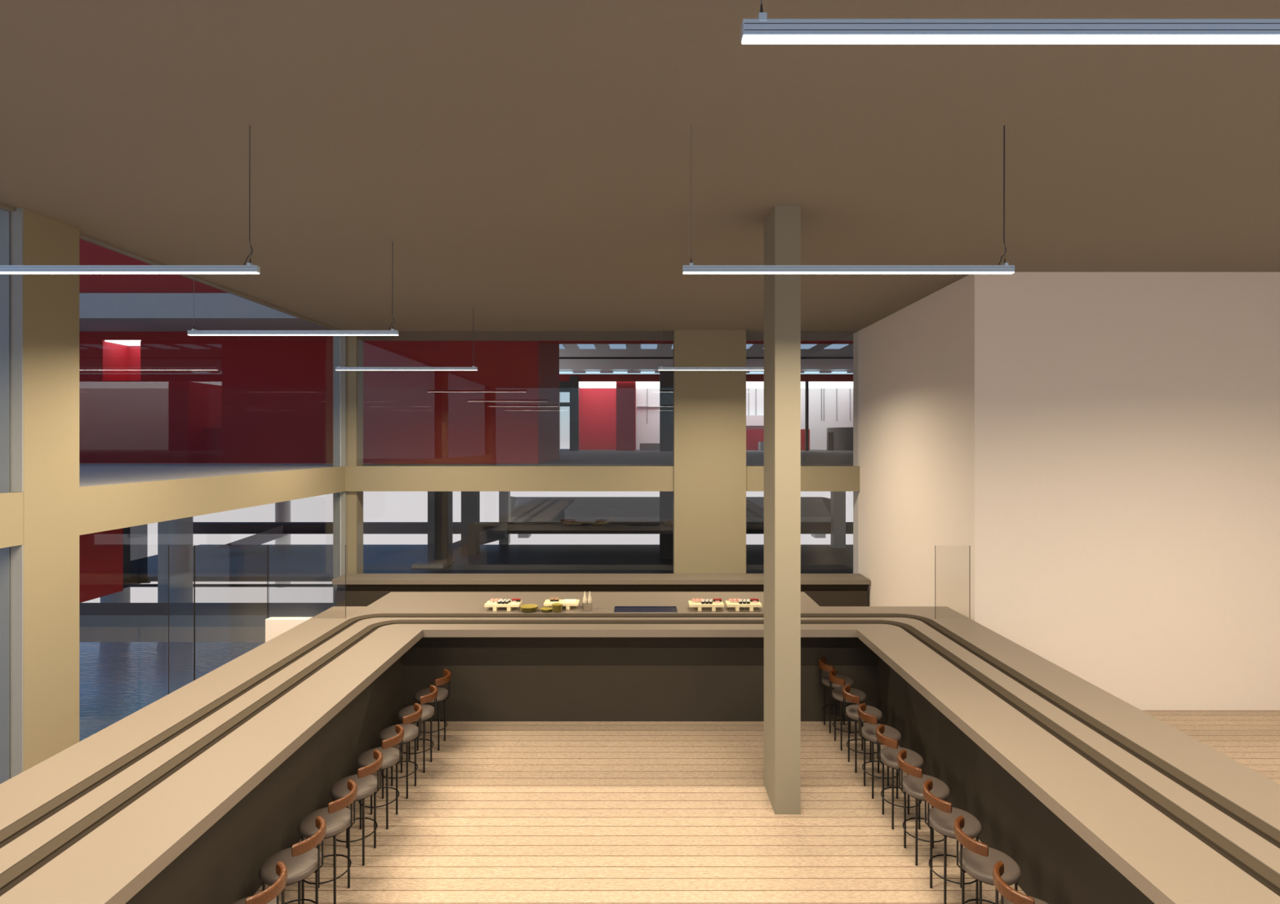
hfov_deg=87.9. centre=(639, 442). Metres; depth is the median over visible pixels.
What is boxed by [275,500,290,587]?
round column
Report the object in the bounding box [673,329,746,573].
column
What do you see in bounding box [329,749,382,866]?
bar stool
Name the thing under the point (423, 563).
pedestal
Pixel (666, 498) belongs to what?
column
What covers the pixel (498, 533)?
ramp
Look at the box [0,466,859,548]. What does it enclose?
transom
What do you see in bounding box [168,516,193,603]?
round column
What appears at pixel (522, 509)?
trough
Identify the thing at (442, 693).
bar stool
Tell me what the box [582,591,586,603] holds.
sauce bottle
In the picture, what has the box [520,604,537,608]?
plate
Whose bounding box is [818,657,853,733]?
bar stool
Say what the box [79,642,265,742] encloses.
pool water
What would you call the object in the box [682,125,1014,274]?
pendant light
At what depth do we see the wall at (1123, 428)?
8.92 m
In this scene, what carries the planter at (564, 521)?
on the terrace
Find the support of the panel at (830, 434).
on the neighbouring hall
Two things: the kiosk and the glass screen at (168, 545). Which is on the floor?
the glass screen at (168, 545)
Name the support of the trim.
attached to the window
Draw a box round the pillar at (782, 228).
[764,205,800,814]
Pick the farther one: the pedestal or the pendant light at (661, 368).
the pedestal
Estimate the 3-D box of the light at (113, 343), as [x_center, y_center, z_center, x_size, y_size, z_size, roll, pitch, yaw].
[-12.275,-2.414,16.095,0.850,0.028,0.710,0,0,0]
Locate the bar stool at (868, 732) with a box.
[857,703,901,799]
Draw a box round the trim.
[0,202,340,330]
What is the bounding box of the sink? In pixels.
[613,606,677,613]
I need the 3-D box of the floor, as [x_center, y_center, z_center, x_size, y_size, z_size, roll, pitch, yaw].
[2.475,3.725,6.725,17.450,0.250,14.550,0,0,0]
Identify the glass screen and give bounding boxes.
[168,545,194,694]
[194,545,267,680]
[345,545,346,618]
[934,546,935,618]
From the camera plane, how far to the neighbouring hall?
39.80 m
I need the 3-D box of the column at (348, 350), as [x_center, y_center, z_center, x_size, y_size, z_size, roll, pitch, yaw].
[-6.070,0.653,13.800,0.460,5.894,0.400,0,0,0]
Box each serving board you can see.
[484,600,521,611]
[543,600,579,609]
[688,600,724,611]
[724,600,761,611]
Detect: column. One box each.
[0,208,79,784]
[100,586,130,603]
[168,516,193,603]
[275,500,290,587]
[333,335,363,606]
[427,491,452,566]
[461,491,479,555]
[498,491,510,544]
[659,491,673,559]
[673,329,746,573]
[831,491,845,548]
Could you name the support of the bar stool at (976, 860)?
on the floor
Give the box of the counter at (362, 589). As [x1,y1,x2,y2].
[332,573,870,606]
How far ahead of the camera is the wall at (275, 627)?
8.57 m
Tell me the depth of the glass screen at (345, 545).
8.63 m
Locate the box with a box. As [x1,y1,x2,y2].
[758,441,764,450]
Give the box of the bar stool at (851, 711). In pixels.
[842,684,882,773]
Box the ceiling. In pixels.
[0,0,1279,341]
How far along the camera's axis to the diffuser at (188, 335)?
7.55 m
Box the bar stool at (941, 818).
[922,779,982,903]
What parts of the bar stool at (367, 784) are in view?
leg, seat, leg, backrest, leg, post, post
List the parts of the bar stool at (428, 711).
leg, leg, seat, leg, backrest, leg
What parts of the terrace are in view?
rail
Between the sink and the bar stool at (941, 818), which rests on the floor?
the bar stool at (941, 818)
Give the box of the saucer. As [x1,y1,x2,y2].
[540,607,551,610]
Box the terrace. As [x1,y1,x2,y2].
[131,522,853,586]
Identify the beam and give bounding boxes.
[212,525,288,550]
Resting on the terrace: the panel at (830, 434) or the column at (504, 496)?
the column at (504, 496)
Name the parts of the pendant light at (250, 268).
power cord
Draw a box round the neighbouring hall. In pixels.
[363,341,853,466]
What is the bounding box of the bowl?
[551,603,562,606]
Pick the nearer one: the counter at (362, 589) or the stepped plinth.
the counter at (362, 589)
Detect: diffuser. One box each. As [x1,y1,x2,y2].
[0,272,259,274]
[187,334,397,335]
[335,369,476,370]
[658,369,764,370]
[683,272,1013,274]
[742,35,1279,44]
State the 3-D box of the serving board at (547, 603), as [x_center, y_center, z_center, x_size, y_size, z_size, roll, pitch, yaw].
[-1.082,2.242,9.175,0.470,0.088,0.230,0,0,0]
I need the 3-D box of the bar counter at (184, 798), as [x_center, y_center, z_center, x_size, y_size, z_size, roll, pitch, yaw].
[0.000,2.943,5.250,8.560,1.314,9.800,0,0,0]
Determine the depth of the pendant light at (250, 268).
4.78 m
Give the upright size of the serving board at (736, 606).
0.088 m
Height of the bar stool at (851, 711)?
0.849 m
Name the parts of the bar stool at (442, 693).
leg, seat, leg, backrest, leg, post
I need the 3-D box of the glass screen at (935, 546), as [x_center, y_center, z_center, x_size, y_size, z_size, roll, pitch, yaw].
[4.053,1.811,8.600,0.450,0.948,0.012,0,0,0]
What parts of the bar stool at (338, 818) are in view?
leg, leg, seat, leg, backrest, leg, post, post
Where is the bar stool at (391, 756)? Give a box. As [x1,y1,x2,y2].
[355,724,404,830]
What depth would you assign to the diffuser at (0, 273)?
4.81 m
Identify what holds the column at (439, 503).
on the pedestal
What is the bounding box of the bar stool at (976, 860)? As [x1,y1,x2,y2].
[953,816,1021,903]
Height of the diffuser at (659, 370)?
0.005 m
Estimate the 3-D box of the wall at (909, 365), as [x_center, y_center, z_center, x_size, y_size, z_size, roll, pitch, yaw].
[4.625,0.653,11.575,0.250,5.894,4.850,0,0,0]
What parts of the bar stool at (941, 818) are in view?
post, post, leg, backrest, leg, seat, leg, leg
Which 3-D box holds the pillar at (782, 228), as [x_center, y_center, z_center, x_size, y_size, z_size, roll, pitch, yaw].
[1.430,0.653,6.710,0.248,5.894,0.580,0,0,0]
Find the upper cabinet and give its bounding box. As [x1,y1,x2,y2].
[746,415,764,426]
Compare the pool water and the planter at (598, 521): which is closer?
the pool water
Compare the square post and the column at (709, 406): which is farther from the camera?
the square post
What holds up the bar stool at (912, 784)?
on the floor
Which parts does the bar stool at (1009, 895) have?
post, post, seat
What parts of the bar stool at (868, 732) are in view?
post, leg, backrest, leg, seat, leg, leg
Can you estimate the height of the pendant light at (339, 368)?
1.070 m
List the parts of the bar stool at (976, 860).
post, leg, post, backrest, leg, seat, seat plate, leg, leg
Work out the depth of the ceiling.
5.15 m
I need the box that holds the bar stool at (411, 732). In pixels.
[378,703,422,799]
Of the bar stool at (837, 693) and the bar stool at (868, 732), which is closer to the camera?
the bar stool at (868, 732)
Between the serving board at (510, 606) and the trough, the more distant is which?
the trough
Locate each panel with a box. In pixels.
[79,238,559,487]
[827,431,833,450]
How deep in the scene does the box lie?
41.59 m
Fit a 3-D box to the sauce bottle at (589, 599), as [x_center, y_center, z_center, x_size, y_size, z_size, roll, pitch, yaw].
[-0.685,2.110,9.050,0.054,0.155,0.054,0,0,0]
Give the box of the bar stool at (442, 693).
[413,669,451,751]
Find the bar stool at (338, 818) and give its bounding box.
[297,779,357,903]
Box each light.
[0,125,260,274]
[104,340,141,346]
[187,241,398,335]
[335,358,477,370]
[657,364,764,370]
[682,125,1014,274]
[741,0,1279,44]
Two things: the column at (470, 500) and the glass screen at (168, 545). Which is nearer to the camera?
the glass screen at (168, 545)
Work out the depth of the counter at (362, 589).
12.99 m
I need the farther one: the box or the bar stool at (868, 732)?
the box
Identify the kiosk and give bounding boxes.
[826,426,853,450]
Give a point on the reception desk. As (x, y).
(753, 437)
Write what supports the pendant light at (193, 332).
hanging from the ceiling
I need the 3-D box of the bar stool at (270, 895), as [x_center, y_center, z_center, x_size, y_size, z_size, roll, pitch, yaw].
[-2.464,3.175,4.180,0.426,0.849,0.400,0,0,0]
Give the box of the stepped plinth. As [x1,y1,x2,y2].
[640,443,659,450]
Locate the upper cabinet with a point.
(751, 420)
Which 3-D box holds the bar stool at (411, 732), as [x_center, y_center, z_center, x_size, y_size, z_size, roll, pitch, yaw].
[-2.464,3.175,6.830,0.426,0.849,0.400,0,0,0]
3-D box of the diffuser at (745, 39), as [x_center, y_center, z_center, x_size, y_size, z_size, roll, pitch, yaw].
[1.505,-1.226,2.020,2.384,0.005,0.036,0,0,0]
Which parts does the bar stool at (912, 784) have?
post, post, leg, backrest, leg, seat, leg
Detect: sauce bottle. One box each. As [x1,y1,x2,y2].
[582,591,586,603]
[587,591,591,603]
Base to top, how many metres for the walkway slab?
0.560 m
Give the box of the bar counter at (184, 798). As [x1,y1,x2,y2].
[0,591,1279,903]
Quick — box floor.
[253,710,1279,903]
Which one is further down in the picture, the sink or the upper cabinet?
the sink
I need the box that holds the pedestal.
[411,557,455,568]
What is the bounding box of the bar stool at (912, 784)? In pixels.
[897,749,950,866]
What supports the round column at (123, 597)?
in the pool water
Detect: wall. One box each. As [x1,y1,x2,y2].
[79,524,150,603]
[265,617,312,642]
[853,276,966,617]
[966,271,1279,710]
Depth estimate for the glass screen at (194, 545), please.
8.63 m
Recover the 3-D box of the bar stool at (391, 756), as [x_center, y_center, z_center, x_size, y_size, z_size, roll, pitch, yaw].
[-2.464,3.175,6.300,0.426,0.849,0.400,0,0,0]
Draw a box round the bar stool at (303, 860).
[258,816,326,903]
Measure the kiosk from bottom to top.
1.450 m
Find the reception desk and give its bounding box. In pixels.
[746,429,809,450]
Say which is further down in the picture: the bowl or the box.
the bowl
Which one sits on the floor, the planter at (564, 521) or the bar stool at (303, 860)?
the bar stool at (303, 860)
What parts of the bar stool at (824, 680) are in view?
leg, backrest, leg, seat, leg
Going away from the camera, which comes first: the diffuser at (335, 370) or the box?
the diffuser at (335, 370)
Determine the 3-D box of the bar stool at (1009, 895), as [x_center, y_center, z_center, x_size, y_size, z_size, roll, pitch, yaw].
[2.464,3.175,4.180,0.426,0.849,0.400,0,0,0]
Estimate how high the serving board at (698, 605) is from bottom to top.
0.088 m
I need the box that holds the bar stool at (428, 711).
[397,684,437,773]
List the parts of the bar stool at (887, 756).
post, post, leg, backrest, leg, seat, leg, leg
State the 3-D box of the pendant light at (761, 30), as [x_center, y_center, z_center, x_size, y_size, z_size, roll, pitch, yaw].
[1.505,-1.759,2.020,2.390,1.070,0.047,0,0,0]
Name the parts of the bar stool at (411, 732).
leg, leg, seat, leg, backrest, leg, post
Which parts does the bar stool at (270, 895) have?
seat, post, post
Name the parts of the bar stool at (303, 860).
leg, leg, seat, seat plate, leg, backrest, leg, post, post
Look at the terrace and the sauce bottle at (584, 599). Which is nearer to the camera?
the sauce bottle at (584, 599)
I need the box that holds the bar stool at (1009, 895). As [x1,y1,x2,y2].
[992,861,1048,903]
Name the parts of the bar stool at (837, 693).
post, leg, backrest, leg, seat, leg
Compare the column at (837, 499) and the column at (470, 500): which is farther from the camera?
the column at (837, 499)
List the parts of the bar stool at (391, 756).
leg, leg, seat, leg, backrest, leg, post, post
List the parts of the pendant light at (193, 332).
power cord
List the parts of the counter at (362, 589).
panel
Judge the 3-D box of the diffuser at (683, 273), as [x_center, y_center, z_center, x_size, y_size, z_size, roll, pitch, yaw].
[1.505,-1.226,4.800,2.384,0.005,0.036,0,0,0]
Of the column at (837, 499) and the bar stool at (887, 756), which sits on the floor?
the bar stool at (887, 756)
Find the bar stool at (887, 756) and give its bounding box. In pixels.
[875,724,924,830]
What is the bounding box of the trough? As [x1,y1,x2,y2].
[510,496,831,537]
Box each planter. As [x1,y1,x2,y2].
[560,519,576,523]
[595,519,607,523]
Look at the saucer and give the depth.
9.01 m
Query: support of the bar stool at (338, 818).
on the floor
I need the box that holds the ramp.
[452,523,506,550]
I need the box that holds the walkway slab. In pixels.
[79,603,333,642]
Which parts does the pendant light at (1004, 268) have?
power cord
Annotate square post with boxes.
[157,520,168,603]
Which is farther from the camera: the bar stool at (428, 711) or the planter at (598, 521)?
the planter at (598, 521)
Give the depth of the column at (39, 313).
6.67 m
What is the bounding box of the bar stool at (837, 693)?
[828,669,866,751]
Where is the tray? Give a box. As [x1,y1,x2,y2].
[563,599,576,602]
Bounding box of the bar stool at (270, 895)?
[231,861,287,903]
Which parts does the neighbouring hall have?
window post, window rail, window post, dark post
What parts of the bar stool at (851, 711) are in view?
leg, backrest, leg, seat, leg, leg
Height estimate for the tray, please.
0.014 m

